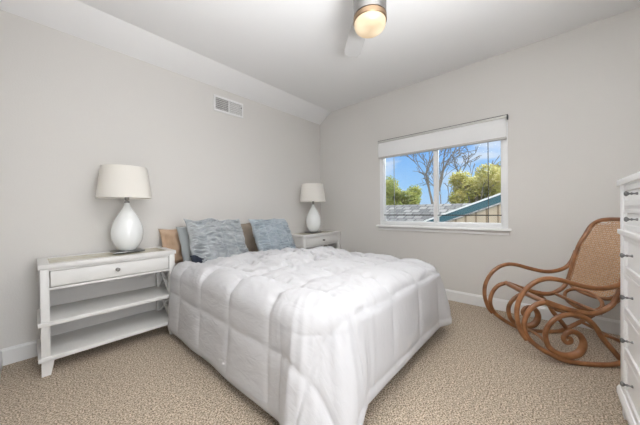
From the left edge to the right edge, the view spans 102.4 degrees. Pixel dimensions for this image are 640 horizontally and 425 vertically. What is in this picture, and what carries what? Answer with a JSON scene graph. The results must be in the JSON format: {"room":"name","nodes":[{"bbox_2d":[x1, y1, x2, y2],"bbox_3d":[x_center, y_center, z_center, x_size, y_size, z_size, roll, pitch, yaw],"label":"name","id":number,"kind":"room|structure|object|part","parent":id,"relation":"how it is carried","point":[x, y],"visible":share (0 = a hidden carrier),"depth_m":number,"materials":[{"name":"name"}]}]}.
{"room":"bedroom","nodes":[
{"label":"bedroom","id":0,"kind":"room"},
{"bbox_2d":[0,9,320,348],"bbox_3d":[-1.206,-0.335,3.202,0.120,2.845,3.765,0,1,42],"label":"wall","id":1,"kind":"structure","parent":0,"point":[71,106],"depth_m":2.30,"materials":[{"name":"white paint"}]},
{"bbox_2d":[0,306,168,365],"bbox_3d":[-1.139,1.026,3.167,0.016,0.122,3.525,0,1,42],"label":"baseboard","id":2,"kind":"structure","parent":1,"relation":"attached to","point":[13,354],"depth_m":1.93,"materials":[{"name":"white paint"}]},
{"bbox_2d":[213,94,242,117],"bbox_3d":[-1.127,-1.311,3.189,0.020,0.188,0.394,0,1,42],"label":"air vent","id":3,"kind":"object","parent":1,"relation":"in","point":[221,104],"visible":1,"depth_m":3.18,"materials":[{"name":"white metal"}]},
{"bbox_2d":[0,300,628,424],"bbox_3d":[0.252,1.141,1.929,3.980,0.120,3.765,0,1,42],"label":"floor","id":4,"kind":"structure","parent":0,"point":[477,368],"depth_m":1.60,"materials":[{"name":"beige carpet"}]},
{"bbox_2d":[37,246,175,377],"bbox_3d":[-1.733,0.725,2.156,0.438,0.755,0.860,0,1,42],"label":"nightstand","id":5,"kind":"object","parent":4,"relation":"on","point":[69,269],"visible":0.89,"depth_m":2.02,"materials":[{"name":"white paint"}]},
{"bbox_3d":[-2.125,0.747,1.991,0.044,0.723,0.062,0,1,42],"label":"leg","id":6,"kind":"part","parent":5,"relation":"part of","materials":[{"name":"white paint"}]},
{"bbox_3d":[-1.864,0.746,1.758,0.044,0.723,0.062,0,1,42],"label":"leg","id":7,"kind":"part","parent":5,"relation":"part of","materials":[{"name":"white paint"}]},
{"bbox_2d":[37,309,167,364],"bbox_3d":[-1.735,0.989,2.162,0.414,0.030,0.860,0,1,42],"label":"shelf","id":8,"kind":"object","parent":5,"relation":"attached to","point":[69,343],"depth_m":2.06,"materials":[{"name":"white paint"}]},
{"bbox_2d":[37,285,169,328],"bbox_3d":[-1.738,0.752,2.160,0.414,0.030,0.860,0,1,42],"label":"shelf","id":9,"kind":"object","parent":5,"relation":"attached to","point":[68,312],"depth_m":2.06,"materials":[{"name":"white paint"}]},
{"bbox_3d":[-1.727,0.452,2.145,0.344,0.104,0.730,0,1,42],"label":"drawer","id":10,"kind":"part","parent":5,"relation":"part of","materials":[{"name":"white paint"}]},
{"bbox_2d":[95,164,151,278],"bbox_3d":[-1.653,0.170,2.285,0.394,1.153,0.512,0,1,42],"label":"table lamp","id":11,"kind":"object","parent":5,"relation":"on","point":[115,181],"visible":0.97,"depth_m":2.15,"materials":[{"name":"white ceramic"}]},
{"bbox_3d":[-1.697,-0.257,2.238,0.394,0.267,0.394,0,1,42],"label":"lamp shade","id":12,"kind":"part","parent":11,"relation":"part of","materials":[{"name":"white fabric"}]},
{"bbox_3d":[-1.682,0.336,2.251,0.170,0.020,0.220,0,1,42],"label":"plate","id":13,"kind":"part","parent":11,"relation":"part of","materials":[{"name":"silver metal"}]},
{"bbox_3d":[-1.614,0.736,2.564,0.044,0.723,0.062,0,1,42],"label":"leg","id":14,"kind":"part","parent":5,"relation":"part of","materials":[{"name":"white paint"}]},
{"bbox_3d":[-1.353,0.735,2.331,0.044,0.723,0.062,0,1,42],"label":"leg","id":15,"kind":"part","parent":5,"relation":"part of","materials":[{"name":"white paint"}]},
{"bbox_2d":[291,230,340,248],"bbox_3d":[-0.086,0.691,4.003,0.438,0.755,0.860,0,1,42],"label":"nightstand","id":16,"kind":"object","parent":4,"relation":"on","point":[301,239],"visible":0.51,"depth_m":3.81,"materials":[{"name":"white paint"}]},
{"bbox_3d":[-0.217,0.712,3.605,0.044,0.723,0.062,0,1,42],"label":"leg","id":17,"kind":"part","parent":16,"relation":"part of","materials":[{"name":"white paint"}]},
{"bbox_2d":[300,183,325,232],"bbox_3d":[-0.143,0.135,3.941,0.402,1.176,0.497,0,1,42],"label":"table lamp","id":18,"kind":"object","parent":16,"relation":"on","point":[310,192],"visible":0.96,"depth_m":3.87,"materials":[{"name":"white ceramic"}]},
{"bbox_3d":[-0.116,-0.302,3.973,0.402,0.272,0.402,0,1,42],"label":"lamp shade","id":19,"kind":"part","parent":18,"relation":"part of","materials":[{"name":"white fabric"}]},
{"bbox_3d":[-0.080,0.418,3.992,0.344,0.104,0.730,0,1,42],"label":"drawer","id":20,"kind":"part","parent":16,"relation":"part of","materials":[{"name":"white paint"}]},
{"bbox_3d":[0.294,0.701,4.178,0.044,0.723,0.062,0,1,42],"label":"leg","id":21,"kind":"part","parent":16,"relation":"part of","materials":[{"name":"white paint"}]},
{"bbox_2d":[482,217,620,366],"bbox_3d":[2.001,0.551,2.001,1.146,1.022,0.521,-1,0,9],"label":"rocking chair","id":22,"kind":"object","parent":4,"relation":"on","point":[585,313],"visible":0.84,"depth_m":1.92,"materials":[{"name":"wood"}]},
{"bbox_3d":[1.627,0.634,2.062,0.042,0.040,0.491,-1,0,9],"label":"rail","id":23,"kind":"part","parent":22,"relation":"part of","materials":[{"name":"brown wood"}]},
{"bbox_3d":[1.849,0.618,2.274,0.758,0.585,0.029,-1,0,9],"label":"armrest","id":24,"kind":"part","parent":22,"relation":"part of","materials":[{"name":"brown wood"}]},
{"bbox_3d":[1.872,0.666,2.241,0.438,0.118,0.033,-1,0,9],"label":"seat rail","id":25,"kind":"part","parent":22,"relation":"part of","materials":[{"name":"brown wood"}]},
{"bbox_3d":[1.771,0.623,1.790,0.758,0.585,0.029,-1,0,9],"label":"armrest","id":26,"kind":"part","parent":22,"relation":"part of","materials":[{"name":"brown wood"}]},
{"bbox_3d":[1.964,0.382,2.005,0.695,0.682,0.468,-1,0,9],"label":"frame","id":27,"kind":"part","parent":22,"relation":"part of","materials":[{"name":"brown wood"}]},
{"bbox_3d":[1.804,0.670,1.816,0.438,0.118,0.033,-1,0,9],"label":"seat rail","id":28,"kind":"part","parent":22,"relation":"part of","materials":[{"name":"brown wood"}]},
{"bbox_3d":[1.993,0.704,2.004,0.031,0.031,0.431,-1,0,9],"label":"seat rail","id":29,"kind":"part","parent":22,"relation":"part of","materials":[{"name":"brown wood"}]},
{"bbox_3d":[2.080,0.602,1.989,0.048,0.090,0.454,-1,0,9],"label":"rail","id":30,"kind":"part","parent":22,"relation":"part of","materials":[{"name":"brown wood"}]},
{"bbox_2d":[616,171,639,424],"bbox_3d":[1.392,0.456,0.831,0.471,1.242,1.114,0,1,42],"label":"dresser","id":31,"kind":"object","parent":4,"relation":"on","point":[628,390],"visible":1,"depth_m":1.22,"materials":[{"name":"white paint"}]},
{"bbox_3d":[1.449,0.609,1.217,0.041,0.023,0.023,0,1,42],"label":"knob","id":32,"kind":"part","parent":31,"relation":"part of","materials":[{"name":"silver metal"}]},
{"bbox_3d":[1.447,0.403,1.215,0.041,0.023,0.023,0,1,42],"label":"knob","id":33,"kind":"part","parent":31,"relation":"part of","materials":[{"name":"silver metal"}]},
{"bbox_3d":[1.445,0.204,1.214,0.041,0.023,0.023,0,1,42],"label":"knob","id":34,"kind":"part","parent":31,"relation":"part of","materials":[{"name":"silver metal"}]},
{"bbox_3d":[1.405,0.955,0.829,0.452,0.042,1.114,0,1,42],"label":"molding","id":35,"kind":"part","parent":31,"relation":"part of","materials":[{"name":"white paint"}]},
{"bbox_3d":[1.452,0.818,1.219,0.041,0.023,0.023,0,1,42],"label":"knob","id":36,"kind":"part","parent":31,"relation":"part of","materials":[{"name":"silver metal"}]},
{"bbox_3d":[1.397,0.107,0.821,0.449,0.025,1.108,0,1,42],"label":"waist molding","id":37,"kind":"part","parent":31,"relation":"part of","materials":[{"name":"white paint"}]},
{"bbox_3d":[1.381,0.031,1.143,0.041,0.023,0.023,0,1,42],"label":"knob","id":38,"kind":"part","parent":31,"relation":"part of","materials":[{"name":"silver metal"}]},
{"bbox_3d":[1.380,-0.084,1.142,0.041,0.023,0.023,0,1,42],"label":"knob","id":39,"kind":"part","parent":31,"relation":"part of","materials":[{"name":"silver metal"}]},
{"bbox_3d":[1.356,0.826,0.869,0.298,0.198,0.920,0,1,42],"label":"drawer","id":40,"kind":"part","parent":31,"relation":"part of","materials":[{"name":"white paint"}]},
{"bbox_3d":[1.354,0.617,0.867,0.298,0.191,0.920,0,1,42],"label":"drawer","id":41,"kind":"part","parent":31,"relation":"part of","materials":[{"name":"white paint"}]},
{"bbox_3d":[1.351,0.411,0.865,0.298,0.194,0.920,0,1,42],"label":"drawer","id":42,"kind":"part","parent":31,"relation":"part of","materials":[{"name":"white paint"}]},
{"bbox_3d":[1.349,0.212,0.864,0.298,0.176,0.920,0,1,42],"label":"drawer","id":43,"kind":"part","parent":31,"relation":"part of","materials":[{"name":"white paint"}]},
{"bbox_3d":[1.502,0.034,1.036,0.298,0.105,0.455,0,1,42],"label":"drawer","id":44,"kind":"part","parent":31,"relation":"part of","materials":[{"name":"white paint"}]},
{"bbox_3d":[1.500,-0.080,1.035,0.298,0.100,0.455,0,1,42],"label":"drawer","id":45,"kind":"part","parent":31,"relation":"part of","materials":[{"name":"white paint"}]},
{"bbox_3d":[-0.235,0.788,2.451,2.081,0.590,1.526,0,1,42],"label":"bed","id":46,"kind":"object","parent":4,"relation":"on","visible":0},
{"bbox_2d":[158,229,182,262],"bbox_3d":[-1.354,0.333,2.717,0.221,0.358,0.586,0,1,42],"label":"pillow","id":47,"kind":"object","parent":46,"relation":"on","point":[169,237],"visible":0.2,"depth_m":2.57,"materials":[{"name":"beige fabric"}]},
{"bbox_2d":[176,227,191,261],"bbox_3d":[-1.167,0.327,2.686,0.218,0.380,0.563,0,1,42],"label":"pillow","id":48,"kind":"object","parent":46,"relation":"on","point":[183,235],"visible":0.16,"depth_m":2.50,"materials":[{"name":"grey fabric"}]},
{"bbox_2d":[183,218,248,262],"bbox_3d":[-1.016,0.284,2.589,0.356,0.460,0.607,0,1,42],"label":"cushion","id":49,"kind":"object","parent":46,"relation":"on","point":[210,238],"visible":0.79,"depth_m":2.49,"materials":[{"name":"blue fabric"}]},
{"bbox_2d":[241,223,258,251],"bbox_3d":[-0.945,0.316,3.131,0.188,0.390,0.605,0,1,42],"label":"pillow","id":50,"kind":"object","parent":46,"relation":"on","point":[250,241],"visible":0.22,"depth_m":3.14,"materials":[{"name":"beige fabric"}]},
{"bbox_2d":[168,246,451,424],"bbox_3d":[-0.079,0.704,2.249,1.914,0.732,1.857,0,1,42],"label":"comforter","id":51,"kind":"object","parent":46,"relation":"on","point":[313,336],"visible":0.97,"depth_m":1.45,"materials":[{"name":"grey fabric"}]},
{"bbox_2d":[190,255,206,262],"bbox_3d":[-1.088,0.425,2.352,0.088,0.084,0.180,0,1,42],"label":"folded cloth","id":52,"kind":"object","parent":51,"relation":"on","point":[194,258],"visible":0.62,"depth_m":2.30,"materials":[{"name":"blue fabric"}]},
{"bbox_2d":[248,219,295,251],"bbox_3d":[-0.531,0.311,3.010,0.358,0.478,0.539,0,1,42],"label":"cushion","id":53,"kind":"object","parent":51,"relation":"on","point":[269,234],"visible":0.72,"depth_m":2.92,"materials":[{"name":"blue fabric"}]},
{"bbox_2d":[0,0,639,124],"bbox_3d":[0.220,-1.634,1.907,3.980,0.259,3.765,0,1,42],"label":"ceiling","id":54,"kind":"structure","parent":0,"point":[288,56],"depth_m":2.40,"materials":[{"name":"white paint"}]},
{"bbox_2d":[344,0,386,57],"bbox_3d":[0.326,-1.413,1.554,1.158,0.498,1.158,0,1,42],"label":"ceiling fan","id":55,"kind":"object","parent":54,"relation":"hanging from","point":[370,16],"visible":1,"depth_m":1.62,"materials":[{"name":"silver metal"}]},
{"bbox_3d":[0.295,-1.408,2.082,0.143,0.032,0.500,-1,0,-3],"label":"blade","id":56,"kind":"part","parent":55,"relation":"part of","materials":[{"name":"white"}]},
{"bbox_3d":[0.322,-1.201,1.659,0.200,0.073,0.200,0,1,42],"label":"lamp shade","id":57,"kind":"part","parent":55,"relation":"part of","materials":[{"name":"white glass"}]},
{"bbox_2d":[320,7,639,320],"bbox_3d":[1.492,-0.366,3.238,3.860,2.845,0.120,0,1,42],"label":"wall","id":58,"kind":"structure","parent":0,"point":[570,99],"depth_m":2.62,"materials":[{"name":"white paint"}]},
{"bbox_2d":[376,119,511,234],"bbox_3d":[1.427,-0.379,3.228,1.570,1.248,0.130,0,1,42],"label":"window","id":59,"kind":"structure","parent":58,"relation":"in","point":[488,228],"depth_m":3.13,"materials":[{"name":"white plastic"}]},
{"bbox_3d":[1.191,-0.407,3.479,0.687,1.070,0.030,0,1,42],"label":"sash","id":60,"kind":"part","parent":59,"relation":"part of","materials":[{"name":"glass"}]},
{"bbox_2d":[378,114,507,158],"bbox_3d":[1.404,-0.895,3.190,1.506,0.252,0.062,0,1,42],"label":"window blind","id":61,"kind":"object","parent":59,"relation":"attached to","point":[492,129],"visible":1,"depth_m":3.06,"materials":[{"name":"white fabric"}]},
{"bbox_3d":[1.401,-1.000,3.194,1.496,0.027,0.058,0,1,42],"label":"head rail","id":62,"kind":"part","parent":61,"relation":"part of","materials":[{"name":"grey"}]},
{"bbox_3d":[1.401,-0.780,3.193,1.490,0.022,0.048,0,1,42],"label":"rail","id":63,"kind":"part","parent":61,"relation":"part of","materials":[{"name":"grey fabric"}]},
{"bbox_3d":[1.409,0.209,3.205,1.570,0.072,0.055,0,1,42],"label":"sill","id":64,"kind":"part","parent":59,"relation":"part of","materials":[{"name":"white paint"}]},
{"bbox_3d":[1.720,-0.410,2.997,0.657,1.070,0.030,0,1,42],"label":"sash","id":65,"kind":"part","parent":59,"relation":"part of","materials":[{"name":"glass"}]},
{"bbox_2d":[445,289,619,334],"bbox_3d":[1.424,0.996,3.232,3.724,0.122,0.016,0,1,42],"label":"baseboard","id":66,"kind":"structure","parent":58,"relation":"attached to","point":[612,326],"depth_m":2.63,"materials":[{"name":"white paint"}]},
{"bbox_3d":[-0.933,-0.316,0.517,3.860,2.845,0.120,0,1,42],"label":"wall","id":67,"kind":"structure","parent":0,"visible":0},
{"bbox_2d":[0,350,2,376],"bbox_3d":[-0.911,1.044,0.614,3.724,0.122,0.016,0,1,42],"label":"baseboard","id":68,"kind":"structure","parent":67,"relation":"attached to","point":[1,365],"depth_m":1.80,"materials":[{"name":"white paint"}]},
{"label":"outside","id":69,"kind":"structure","parent":0,"visible":0},
{"bbox_3d":[14.627,3.472,32.116,75.000,0.200,59.400,0,1,42],"label":"ground","id":70,"kind":"structure","parent":69,"visible":0},
{"bbox_2d":[386,175,402,204],"bbox_3d":[4.103,0.575,17.171,2.703,6.088,3.007,0,1,42],"label":"leafy tree","id":71,"kind":"object","parent":70,"relation":"on","point":[389,182],"visible":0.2,"depth_m":16.62,"materials":[{"name":"green plant"}]},
{"bbox_2d":[389,185,422,204],"bbox_3d":[6.085,0.779,18.413,2.681,5.614,2.164,0,1,42],"label":"leafy tree","id":72,"kind":"object","parent":70,"relation":"on","point":[411,196],"visible":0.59,"depth_m":17.77,"materials":[{"name":"green plant"}]},
{"bbox_2d":[386,202,500,221],"bbox_3d":[3.228,1.665,11.830,15.000,4.005,5.800,0,1,42],"label":"roof","id":73,"kind":"object","parent":70,"relation":"on","point":[402,212],"visible":0.07,"depth_m":9.98,"materials":[{"name":"grey tile"}]},
{"bbox_2d":[400,146,500,203],"bbox_3d":[10.934,-3.053,20.617,8.682,13.134,6.187,-1,0,15],"label":"bare tree","id":74,"kind":"object","parent":70,"relation":"on","point":[447,161],"visible":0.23,"depth_m":20.27,"materials":[{"name":"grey plant"}]},
{"bbox_2d":[423,193,500,222],"bbox_3d":[5.305,1.263,4.846,7.800,4.872,1.650,0,1,42],"label":"gable","id":75,"kind":"object","parent":70,"relation":"on","point":[495,210],"visible":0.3,"depth_m":5.51,"materials":[{"name":"beige"}]},
{"bbox_2d":[448,163,500,203],"bbox_3d":[9.119,0.413,15.208,3.237,6.326,3.258,0,1,42],"label":"leafy tree","id":76,"kind":"object","parent":70,"relation":"on","point":[478,184],"visible":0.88,"depth_m":14.69,"materials":[{"name":"green plant"}]},
{"bbox_2d":[491,162,500,194],"bbox_3d":[12.915,-0.121,16.111,4.440,7.290,4.726,0,1,42],"label":"leafy tree","id":77,"kind":"object","parent":70,"relation":"on","point":[497,165],"visible":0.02,"depth_m":17.11,"materials":[{"name":"green plant"}]}
]}

